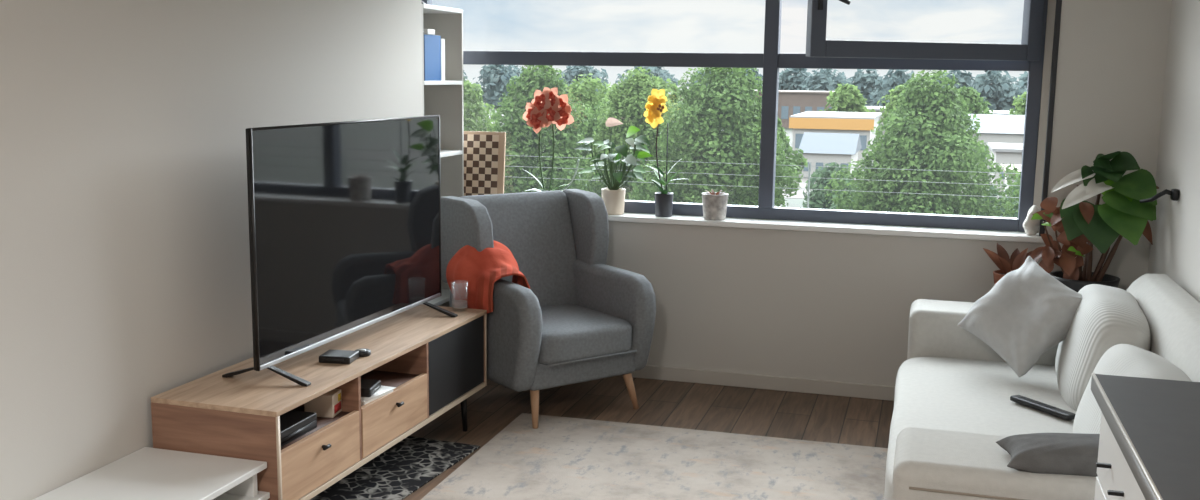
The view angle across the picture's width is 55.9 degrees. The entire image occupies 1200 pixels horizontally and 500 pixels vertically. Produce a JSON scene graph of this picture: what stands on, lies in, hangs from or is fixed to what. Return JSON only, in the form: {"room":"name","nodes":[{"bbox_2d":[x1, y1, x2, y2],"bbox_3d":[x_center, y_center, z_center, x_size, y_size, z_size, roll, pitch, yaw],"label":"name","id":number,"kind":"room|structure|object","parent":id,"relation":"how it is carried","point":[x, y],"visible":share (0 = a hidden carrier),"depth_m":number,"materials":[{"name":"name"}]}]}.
{"room":"living room","nodes":[
{"label":"living room","id":0,"kind":"room"},
{"bbox_2d":[0,0,423,499],"bbox_3d":[-2.273,-0.004,2.026,0.480,2.620,9.770,3,9,16],"label":"wall","id":1,"kind":"structure","parent":0,"point":[125,277],"depth_m":3.73,"materials":[{"name":"grey paint"}]},
{"bbox_2d":[403,376,893,499],"bbox_3d":[-0.569,1.467,1.640,4.290,0.120,9.970,3,9,16],"label":"floor","id":2,"kind":"structure","parent":0,"point":[664,403],"depth_m":5.61,"materials":[{"name":"brown wood"}]},
{"bbox_2d":[33,447,269,499],"bbox_3d":[-1.482,0.952,3.236,0.476,0.380,1.194,3,9,16],"label":"table","id":3,"kind":"object","parent":2,"relation":"on","point":[147,473],"visible":1,"depth_m":3.56,"materials":[{"name":"white paint"}]},
{"bbox_2d":[151,305,486,499],"bbox_3d":[-1.017,0.661,4.596,0.511,0.551,1.720,4,9,17],"label":"tv stand","id":4,"kind":"object","parent":2,"relation":"on","point":[434,360],"visible":0.82,"depth_m":4.16,"materials":[{"name":"brown wood"}]},
{"bbox_2d":[280,410,316,446],"bbox_3d":[-1.199,0.614,3.947,0.333,0.055,0.260,3,9,16],"label":"media box","id":5,"kind":"object","parent":4,"relation":"on","point":[294,424],"visible":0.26,"depth_m":3.93,"materials":[{"name":"black plastic"}]},
{"bbox_2d":[304,389,341,417],"bbox_3d":[-1.023,0.564,4.185,0.112,0.085,0.090,2,9,8],"label":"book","id":6,"kind":"object","parent":4,"relation":"on","point":[329,404],"visible":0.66,"depth_m":4.14,"materials":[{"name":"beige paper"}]},
{"bbox_2d":[319,349,358,363],"bbox_3d":[-0.999,0.409,4.335,0.124,0.028,0.112,2,9,8],"label":"box","id":7,"kind":"object","parent":4,"relation":"on","point":[330,356],"visible":1,"depth_m":4.29,"materials":[{"name":"black plastic"}]},
{"bbox_2d":[222,115,457,386],"bbox_3d":[-0.982,-0.071,4.587,0.350,0.900,1.458,4,9,17],"label":"television","id":8,"kind":"object","parent":4,"relation":"on","point":[345,217],"visible":1,"depth_m":4.40,"materials":[{"name":"black plastic"}]},
{"bbox_2d":[355,348,370,356],"bbox_3d":[-0.928,0.400,4.419,0.066,0.022,0.066,3,9,16],"label":"puck","id":9,"kind":"object","parent":4,"relation":"on","point":[363,352],"visible":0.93,"depth_m":4.40,"materials":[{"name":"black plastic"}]},
{"bbox_2d":[361,385,395,405],"bbox_3d":[-0.977,0.558,4.425,0.285,0.024,0.210,4,10,22],"label":"paper stack","id":10,"kind":"object","parent":4,"relation":"on","point":[384,390],"visible":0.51,"depth_m":4.38,"materials":[{"name":"white paper"}]},
{"bbox_2d":[361,379,380,396],"bbox_3d":[-0.931,0.534,4.391,0.131,0.035,0.140,2,9,6],"label":"router","id":11,"kind":"object","parent":10,"relation":"on","point":[369,387],"visible":0.5,"depth_m":4.36,"materials":[{"name":"black plastic"}]},
{"bbox_2d":[310,436,479,499],"bbox_3d":[-1.039,0.940,4.560,0.620,0.009,1.240,4,9,20],"label":"rug","id":12,"kind":"object","parent":2,"relation":"on","point":[411,463],"visible":0.54,"depth_m":4.70,"materials":[{"name":"black carpet"}]},
{"bbox_2d":[422,4,463,306],"bbox_3d":[-0.994,-0.308,6.148,0.330,1.985,0.530,3,9,16],"label":"bookshelf","id":13,"kind":"object","parent":2,"relation":"on","point":[444,99],"visible":0.21,"depth_m":6.27,"materials":[{"name":"grey wood"}]},
{"bbox_2d":[424,34,440,80],"bbox_3d":[-0.980,-1.007,5.927,0.230,0.235,0.200,3,9,16],"label":"binder","id":14,"kind":"object","parent":13,"relation":"on","point":[432,43],"visible":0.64,"depth_m":5.89,"materials":[{"name":"blue"}]},
{"bbox_2d":[423,29,434,34],"bbox_3d":[-0.957,-1.131,5.873,0.180,0.028,0.090,3,9,16],"label":"box","id":15,"kind":"object","parent":14,"relation":"on","point":[426,31],"visible":0.43,"depth_m":5.83,"materials":[{"name":"white paint"}]},
{"bbox_2d":[441,39,444,80],"bbox_3d":[-0.944,-1.018,6.051,0.230,0.220,0.050,3,9,16],"label":"book","id":16,"kind":"object","parent":13,"relation":"on","point":[442,40],"visible":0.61,"depth_m":6.02,"materials":[{"name":"white paper"}]},
{"bbox_2d":[441,189,655,428],"bbox_3d":[-0.262,0.260,5.676,0.861,1.037,0.810,-6,11,-36],"label":"armchair","id":17,"kind":"object","parent":2,"relation":"on","point":[580,318],"visible":0.89,"depth_m":5.59,"materials":[{"name":"grey fabric"}]},
{"bbox_2d":[446,240,529,312],"bbox_3d":[-0.523,0.170,5.464,0.347,0.419,0.410,-6,11,-36],"label":"blanket","id":18,"kind":"object","parent":17,"relation":"on","point":[473,273],"visible":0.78,"depth_m":5.39,"materials":[{"name":"orange fabric"}]},
{"bbox_2d":[538,304,631,364],"bbox_3d":[-0.223,0.407,5.642,0.562,0.172,0.662,-6,11,-36],"label":"seat cushion","id":19,"kind":"object","parent":17,"relation":"on","point":[570,334],"depth_m":5.43,"materials":[{"name":"grey fabric"}]},
{"bbox_2d":[421,413,887,499],"bbox_3d":[0.075,1.072,3.819,1.800,0.007,3.100,3,9,15],"label":"rug","id":20,"kind":"object","parent":2,"relation":"on","point":[564,458],"visible":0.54,"depth_m":4.80,"materials":[{"name":"beige carpet"}]},
{"bbox_2d":[884,274,1199,499],"bbox_3d":[1.631,0.619,4.112,1.106,0.853,2.459,3,9,16],"label":"sofa","id":21,"kind":"object","parent":2,"relation":"on","point":[953,404],"visible":0.57,"depth_m":4.10,"materials":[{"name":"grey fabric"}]},
{"bbox_2d":[884,357,1075,499],"bbox_3d":[1.571,0.703,4.146,0.984,0.203,1.798,3,9,16],"label":"seat cushion","id":22,"kind":"object","parent":21,"relation":"on","point":[961,394],"depth_m":4.35,"materials":[{"name":"grey fabric"}]},
{"bbox_2d":[957,256,1082,376],"bbox_3d":[1.755,0.269,4.696,0.312,0.435,0.508,-3,9,-21],"label":"throw pillow","id":23,"kind":"object","parent":21,"relation":"on","point":[1028,311],"visible":0.94,"depth_m":4.62,"materials":[{"name":"grey fabric"}]},
{"bbox_2d":[1010,395,1075,419],"bbox_3d":[1.634,0.580,4.178,0.048,0.021,0.280,-3,10,-26],"label":"remote control","id":24,"kind":"object","parent":21,"relation":"on","point":[1037,405],"visible":0.92,"depth_m":4.16,"materials":[{"name":"black plastic"}]},
{"bbox_2d":[996,433,1099,476],"bbox_3d":[1.351,0.550,3.040,0.522,0.105,0.194,2,9,10],"label":"throw pillow","id":25,"kind":"object","parent":21,"relation":"on","point":[1041,453],"visible":0.5,"depth_m":3.00,"materials":[{"name":"grey fabric"}]},
{"bbox_2d":[1055,284,1150,410],"bbox_3d":[1.972,0.395,4.461,0.259,0.470,0.863,15,12,15],"label":"cushion","id":26,"kind":"object","parent":21,"relation":"on","point":[1105,317],"depth_m":4.21,"materials":[{"name":"grey fabric"}]},
{"bbox_2d":[1073,344,1191,433],"bbox_3d":[1.723,0.563,3.632,0.258,0.436,0.866,21,13,11],"label":"cushion","id":27,"kind":"object","parent":21,"relation":"on","point":[1128,360],"depth_m":3.68,"materials":[{"name":"grey fabric"}]},
{"bbox_2d":[1031,151,1158,291],"bbox_3d":[2.288,0.201,5.291,0.521,1.334,0.355,6,11,32],"label":"plant","id":28,"kind":"object","parent":2,"relation":"on","point":[1081,224],"visible":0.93,"depth_m":5.15,"materials":[{"name":"green plant"}]},
{"bbox_2d":[1091,373,1199,499],"bbox_3d":[1.234,0.909,1.899,0.627,0.952,1.735,3,9,16],"label":"dresser","id":29,"kind":"object","parent":2,"relation":"on","point":[1149,449],"visible":1,"depth_m":2.37,"materials":[{"name":"grey laminate"}]},
{"bbox_3d":[1.975,0.545,5.504,0.210,0.581,0.213,3,9,16],"label":"stool","id":30,"kind":"object","parent":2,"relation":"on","visible":0},
{"bbox_2d":[983,243,1040,284],"bbox_3d":[1.978,0.116,5.449,0.276,0.286,0.195,3,9,16],"label":"potted plant","id":31,"kind":"object","parent":30,"relation":"on","point":[1002,260],"visible":0.39,"depth_m":5.43,"materials":[{"name":"brown plant"}]},
{"bbox_2d":[606,0,1171,385],"bbox_3d":[0.808,-0.584,6.017,3.890,2.620,0.300,3,9,16],"label":"wall","id":32,"kind":"structure","parent":0,"point":[828,306],"depth_m":5.83,"materials":[{"name":"grey paint"}]},
{"bbox_2d":[421,0,1061,242],"bbox_3d":[0.504,-0.915,5.706,3.400,1.638,0.774,3,9,16],"label":"window","id":33,"kind":"structure","parent":32,"relation":"in","point":[1033,55],"depth_m":5.76,"materials":[{"name":"grey metal"}]},
{"bbox_2d":[464,131,505,195],"bbox_3d":[-0.719,-0.460,6.426,0.370,0.424,0.062,3,9,13],"label":"chessboard","id":34,"kind":"object","parent":33,"relation":"on","point":[484,152],"visible":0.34,"depth_m":6.40,"materials":[{"name":"beige wood"}]},
{"bbox_2d":[523,87,579,191],"bbox_3d":[-0.278,-0.550,6.214,0.338,0.678,0.171,3,9,16],"label":"flower","id":35,"kind":"object","parent":33,"relation":"on","point":[547,101],"visible":0.81,"depth_m":6.19,"materials":[{"name":"red plant"}]},
{"bbox_2d":[575,118,652,214],"bbox_3d":[0.067,-0.454,6.131,0.415,0.522,0.243,0,9,-6],"label":"anthurium","id":36,"kind":"object","parent":33,"relation":"on","point":[613,196],"visible":1,"depth_m":6.13,"materials":[{"name":"green plant"}]},
{"bbox_2d":[601,188,625,214],"bbox_3d":[0.073,-0.266,6.182,0.132,0.135,0.132,3,9,16],"label":"pot","id":37,"kind":"object","parent":36,"relation":"attached to","point":[614,198],"depth_m":6.13,"materials":[{"name":"beige ceramic"}]},
{"bbox_2d":[606,118,622,126],"bbox_3d":[0.076,-0.688,6.089,0.100,0.048,0.036,3,9,16],"label":"flower","id":38,"kind":"object","parent":36,"relation":"on","point":[610,122],"depth_m":6.09,"materials":[{"name":"pink plant"}]},
{"bbox_2d":[644,89,679,216],"bbox_3d":[0.342,-0.516,6.041,0.240,0.680,0.152,7,11,34],"label":"orchid","id":39,"kind":"object","parent":33,"relation":"on","point":[655,106],"visible":1,"depth_m":6.05,"materials":[{"name":"yellow plant"}]},
{"bbox_2d":[702,189,727,219],"bbox_3d":[0.610,-0.241,6.016,0.140,0.152,0.140,3,9,16],"label":"plant pot","id":40,"kind":"object","parent":33,"relation":"on","point":[714,203],"visible":1,"depth_m":5.97,"materials":[{"name":"ceramic"}]},
{"bbox_2d":[1023,205,1040,234],"bbox_3d":[2.131,-0.144,5.574,0.106,0.156,0.070,-1,9,-9],"label":"figurine","id":41,"kind":"object","parent":33,"relation":"on","point":[1030,226],"visible":0.84,"depth_m":5.55,"materials":[{"name":"white ceramic"}]},
{"bbox_2d":[619,365,894,400],"bbox_3d":[0.919,0.706,6.014,3.530,0.075,0.014,3,9,16],"label":"baseboard","id":42,"kind":"structure","parent":32,"relation":"attached to","point":[869,391],"depth_m":6.01,"materials":[{"name":"grey paint"}]},
{"bbox_2d":[505,155,1020,221],"bbox_3d":[0.894,-0.040,6.464,3.550,0.930,0.200,3,9,16],"label":"guard rail","id":43,"kind":"object","parent":32,"relation":"attached to","point":[808,177],"visible":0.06,"depth_m":6.39,"materials":[{"name":"grey metal"}]},
{"bbox_2d":[1147,0,1199,302],"bbox_3d":[1.441,0.214,0.961,0.200,2.620,9.770,3,9,16],"label":"wall","id":44,"kind":"structure","parent":0,"point":[1174,252],"depth_m":4.86,"materials":[{"name":"grey paint"}]},
{"bbox_2d":[1140,189,1179,202],"bbox_3d":[2.412,-0.232,4.880,0.154,0.071,0.061,5,10,27],"label":"wall bracket","id":45,"kind":"object","parent":44,"relation":"attached to","point":[1174,194],"visible":1,"depth_m":4.85,"materials":[{"name":"black metal"}]},
{"label":"outside","id":46,"kind":"structure","parent":0,"visible":0},
{"bbox_2d":[481,86,997,220],"bbox_3d":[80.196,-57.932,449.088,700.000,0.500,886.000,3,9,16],"label":"terrain","id":47,"kind":"structure","parent":46,"point":[795,203],"depth_m":99.58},
{"bbox_2d":[463,77,500,131],"bbox_3d":[-7.465,-3.910,59.744,5.909,10.450,6.061,-1,9,-11],"label":"broadleaf tree","id":48,"kind":"object","parent":47,"relation":"on","point":[473,103],"visible":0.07,"depth_m":58.19,"materials":[{"name":"green plant"}]},
{"bbox_2d":[473,65,521,107],"bbox_3d":[-30.069,-48.822,339.442,18.294,16.620,19.257,-1,9,-14],"label":"tree","id":49,"kind":"object","parent":47,"relation":"on","point":[495,78],"visible":0.62,"depth_m":335.87,"materials":[{"name":"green plant"}]},
{"bbox_2d":[505,65,526,75],"bbox_3d":[-29.156,-53.236,376.405,18.449,17.771,19.056,-1,9,-13],"label":"tree","id":50,"kind":"object","parent":47,"relation":"on","point":[517,66],"visible":0.03,"depth_m":374.78,"materials":[{"name":"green plant"}]},
{"bbox_2d":[490,65,594,193],"bbox_3d":[-2.881,-3.214,52.947,5.054,11.290,6.338,-6,11,-37],"label":"broadleaf tree","id":51,"kind":"object","parent":47,"relation":"on","point":[522,141],"visible":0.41,"depth_m":51.54,"materials":[{"name":"green plant"}]},
{"bbox_2d":[558,66,608,94],"bbox_3d":[-5.282,-48.170,341.581,19.056,17.772,18.449,9,12,43],"label":"tree","id":52,"kind":"object","parent":47,"relation":"on","point":[573,71],"visible":0.26,"depth_m":338.96,"materials":[{"name":"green plant"}]},
{"bbox_2d":[563,73,615,122],"bbox_3d":[-2.131,-24.510,196.755,14.008,12.495,13.735,3,9,16],"label":"round tree","id":53,"kind":"object","parent":47,"relation":"on","point":[588,95],"visible":0.44,"depth_m":194.94,"materials":[{"name":"green plant"}]},
{"bbox_2d":[570,100,617,182],"bbox_3d":[0.618,-8.660,99.684,8.770,9.141,7.596,3,9,16],"label":"round tree","id":54,"kind":"object","parent":47,"relation":"on","point":[588,133],"visible":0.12,"depth_m":98.72,"materials":[{"name":"green plant"}]},
{"bbox_2d":[578,67,687,200],"bbox_3d":[1.894,-3.901,58.625,5.604,11.033,6.527,-5,10,-32],"label":"broadleaf tree","id":55,"kind":"object","parent":47,"relation":"on","point":[630,107],"visible":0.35,"depth_m":57.40,"materials":[{"name":"green plant"}]},
{"bbox_2d":[615,66,672,95],"bbox_3d":[12.599,-45.110,325.541,18.976,17.946,16.994,-1,9,-11],"label":"tree","id":56,"kind":"object","parent":47,"relation":"on","point":[657,72],"visible":0.03,"depth_m":324.39,"materials":[{"name":"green plant"}]},
{"bbox_2d":[654,76,682,110],"bbox_3d":[9.516,-20.671,173.358,13.121,11.815,10.579,3,9,16],"label":"round tree","id":57,"kind":"object","parent":47,"relation":"on","point":[672,88],"visible":0.06,"depth_m":171.32,"materials":[{"name":"green plant"}]},
{"bbox_2d":[652,67,685,87],"bbox_3d":[18.565,-51.736,366.452,19.257,16.620,18.294,-7,12,-40],"label":"tree","id":58,"kind":"object","parent":47,"relation":"on","point":[674,80],"visible":0.02,"depth_m":364.63,"materials":[{"name":"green plant"}]},
{"bbox_2d":[687,71,710,86],"bbox_3d":[36.564,-51.057,366.081,18.449,17.771,19.056,1,9,0],"label":"tree","id":59,"kind":"object","parent":47,"relation":"on","point":[709,71],"visible":0.02,"depth_m":363.48,"materials":[{"name":"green plant"}]},
{"bbox_2d":[629,67,802,220],"bbox_3d":[5.067,-2.807,50.208,6.739,11.568,7.211,-4,10,-29],"label":"broadleaf tree","id":60,"kind":"object","parent":47,"relation":"on","point":[707,112],"visible":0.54,"depth_m":48.96,"materials":[{"name":"green plant"}]},
{"bbox_2d":[741,68,762,92],"bbox_3d":[40.122,-44.757,323.930,19.257,16.620,18.294,6,10,30],"label":"tree","id":61,"kind":"object","parent":47,"relation":"on","point":[756,72],"visible":0.02,"depth_m":320.92,"materials":[{"name":"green plant"}]},
{"bbox_2d":[748,113,807,205],"bbox_3d":[13.313,-7.283,92.075,7.135,8.614,6.857,3,9,16],"label":"round tree","id":62,"kind":"object","parent":47,"relation":"on","point":[797,157],"visible":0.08,"depth_m":91.14,"materials":[{"name":"green plant"}]},
{"bbox_2d":[754,90,834,127],"bbox_3d":[43.258,-30.319,242.900,22.600,7.500,18.800,3,9,16],"label":"building","id":63,"kind":"structure","parent":47,"relation":"on","point":[790,102],"depth_m":234.10,"materials":[{"name":"beige concrete"}]},
{"bbox_2d":[779,68,816,90],"bbox_3d":[61.364,-49.077,350.915,18.976,17.946,16.994,2,9,8],"label":"tree","id":64,"kind":"object","parent":47,"relation":"on","point":[787,81],"visible":0.37,"depth_m":347.17,"materials":[{"name":"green plant"}]},
{"bbox_2d":[798,69,855,90],"bbox_3d":[63.444,-43.281,320.697,18.449,17.771,19.056,3,9,15],"label":"tree","id":65,"kind":"object","parent":47,"relation":"on","point":[824,80],"visible":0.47,"depth_m":317.65,"materials":[{"name":"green plant"}]},
{"bbox_2d":[800,162,854,222],"bbox_3d":[15.697,-3.239,77.131,4.175,5.502,4.864,4,9,19],"label":"shrub","id":66,"kind":"object","parent":47,"relation":"on","point":[819,202],"visible":0.39,"depth_m":76.08,"materials":[{"name":"green plant"}]},
{"bbox_2d":[798,132,861,176],"bbox_3d":[25.516,-10.680,125.196,6.000,4.500,11.800,3,9,16],"label":"building","id":67,"kind":"structure","parent":47,"relation":"on","point":[819,149],"depth_m":120.98,"materials":[{"name":"grey"}]},
{"bbox_2d":[789,111,881,159],"bbox_3d":[33.044,-16.106,157.396,10.800,5.500,22.900,3,9,16],"label":"building","id":68,"kind":"structure","parent":47,"relation":"on","point":[861,123],"depth_m":146.89,"materials":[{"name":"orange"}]},
{"bbox_2d":[819,83,875,112],"bbox_3d":[40.316,-22.099,185.225,9.646,10.398,8.336,3,9,16],"label":"round tree","id":69,"kind":"object","parent":47,"relation":"on","point":[846,98],"visible":0.41,"depth_m":183.06,"materials":[{"name":"green plant"}]},
{"bbox_2d":[827,183,875,223],"bbox_3d":[14.860,-1.041,62.964,4.864,5.502,4.175,3,9,16],"label":"shrub","id":70,"kind":"object","parent":47,"relation":"on","point":[833,196],"visible":0.02,"depth_m":62.55,"materials":[{"name":"green plant"}]},
{"bbox_2d":[847,69,879,105],"bbox_3d":[83.455,-48.029,350.725,19.257,16.620,18.294,1,9,0],"label":"tree","id":71,"kind":"object","parent":47,"relation":"on","point":[865,82],"visible":0.28,"depth_m":346.41,"materials":[{"name":"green plant"}]},
{"bbox_2d":[867,106,888,134],"bbox_3d":[52.993,-24.929,217.653,10.800,4.900,20.800,3,9,16],"label":"building","id":72,"kind":"structure","parent":47,"relation":"on","point":[876,108],"depth_m":207.86,"materials":[{"name":"grey"}]},
{"bbox_2d":[877,83,920,135],"bbox_3d":[52.960,-23.693,196.643,9.794,10.495,11.224,3,9,16],"label":"round tree","id":73,"kind":"object","parent":47,"relation":"on","point":[893,97],"visible":0.12,"depth_m":196.18,"materials":[{"name":"green plant"}]},
{"bbox_2d":[869,69,929,105],"bbox_3d":[83.417,-42.549,316.081,16.994,17.946,18.976,5,10,26],"label":"tree","id":74,"kind":"object","parent":47,"relation":"on","point":[898,77],"visible":0.3,"depth_m":313.22,"materials":[{"name":"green plant"}]},
{"bbox_2d":[823,70,1020,230],"bbox_3d":[14.056,-2.207,48.441,7.396,11.192,7.072,-5,11,-33],"label":"broadleaf tree","id":75,"kind":"object","parent":47,"relation":"on","point":[925,135],"visible":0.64,"depth_m":46.79,"materials":[{"name":"green plant"}]},
{"bbox_2d":[937,70,974,99],"bbox_3d":[109.359,-47.308,348.460,18.449,17.771,19.056,-2,9,-16],"label":"tree","id":76,"kind":"object","parent":47,"relation":"on","point":[964,79],"visible":0.15,"depth_m":344.22,"materials":[{"name":"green plant"}]},
{"bbox_2d":[956,86,992,130],"bbox_3d":[54.420,-19.294,168.280,8.609,10.227,8.282,3,9,16],"label":"round tree","id":77,"kind":"object","parent":47,"relation":"on","point":[969,94],"visible":0.18,"depth_m":166.66,"materials":[{"name":"green plant"}]},
{"bbox_2d":[963,186,1018,231],"bbox_3d":[21.207,-0.975,63.103,4.175,5.502,4.864,-7,12,-42],"label":"shrub","id":78,"kind":"object","parent":47,"relation":"on","point":[992,187],"visible":0.03,"depth_m":62.03,"materials":[{"name":"green plant"}]},
{"bbox_2d":[966,114,1024,169],"bbox_3d":[54.309,-13.336,138.930,18.600,6.300,18.800,3,9,16],"label":"building","id":79,"kind":"structure","parent":47,"relation":"on","point":[996,128],"depth_m":133.39,"materials":[{"name":"grey"}]},
{"bbox_2d":[970,71,1026,110],"bbox_3d":[106.492,-41.024,307.234,18.294,16.620,19.257,6,10,29],"label":"tree","id":80,"kind":"object","parent":47,"relation":"on","point":[993,92],"visible":0.55,"depth_m":303.62,"materials":[{"name":"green plant"}]},
{"bbox_2d":[982,110,1014,114],"bbox_3d":[72.076,-21.963,200.337,23.300,4.900,17.800,3,9,16],"label":"building","id":81,"kind":"structure","parent":47,"relation":"on","point":[999,112],"depth_m":196.32,"materials":[{"name":"grey"}]},
{"bbox_2d":[987,143,1022,187],"bbox_3d":[44.113,-8.570,115.271,8.600,3.900,10.800,3,9,16],"label":"building","id":82,"kind":"structure","parent":47,"relation":"on","point":[1009,153],"depth_m":111.34,"materials":[{"name":"grey"}]},
{"bbox_2d":[1000,164,1021,195],"bbox_3d":[34.086,-4.642,89.853,4.200,3.700,7.800,3,9,16],"label":"building","id":83,"kind":"structure","parent":47,"relation":"on","point":[1019,165],"depth_m":90.58,"materials":[{"name":"grey"}]},
{"bbox_2d":[1003,178,1019,217],"bbox_3d":[26.401,-1.945,69.784,4.864,5.502,4.175,-4,10,-27],"label":"shrub","id":84,"kind":"object","parent":47,"relation":"on","point":[1014,202],"visible":0.02,"depth_m":69.39,"materials":[{"name":"green plant"}]},
{"bbox_2d":[1003,71,1027,110],"bbox_3d":[131.352,-45.478,340.134,16.994,17.946,18.976,-6,11,-38],"label":"tree","id":85,"kind":"object","parent":47,"relation":"on","point":[1024,77],"visible":0.04,"depth_m":339.29,"materials":[{"name":"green plant"}]},
{"bbox_2d":[1008,92,1026,114],"bbox_3d":[68.163,-20.664,177.226,9.724,10.646,8.005,3,9,16],"label":"round tree","id":86,"kind":"object","parent":47,"relation":"on","point":[1020,107],"visible":0.08,"depth_m":176.86,"materials":[{"name":"green plant"}]},
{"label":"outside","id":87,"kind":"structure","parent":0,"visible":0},
{"bbox_2d":[579,173,1003,198],"bbox_3d":[24.388,-6.207,110.928,105.000,0.030,26.000,3,9,16],"label":"road","id":88,"kind":"structure","parent":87,"point":[802,184],"depth_m":106.39,"materials":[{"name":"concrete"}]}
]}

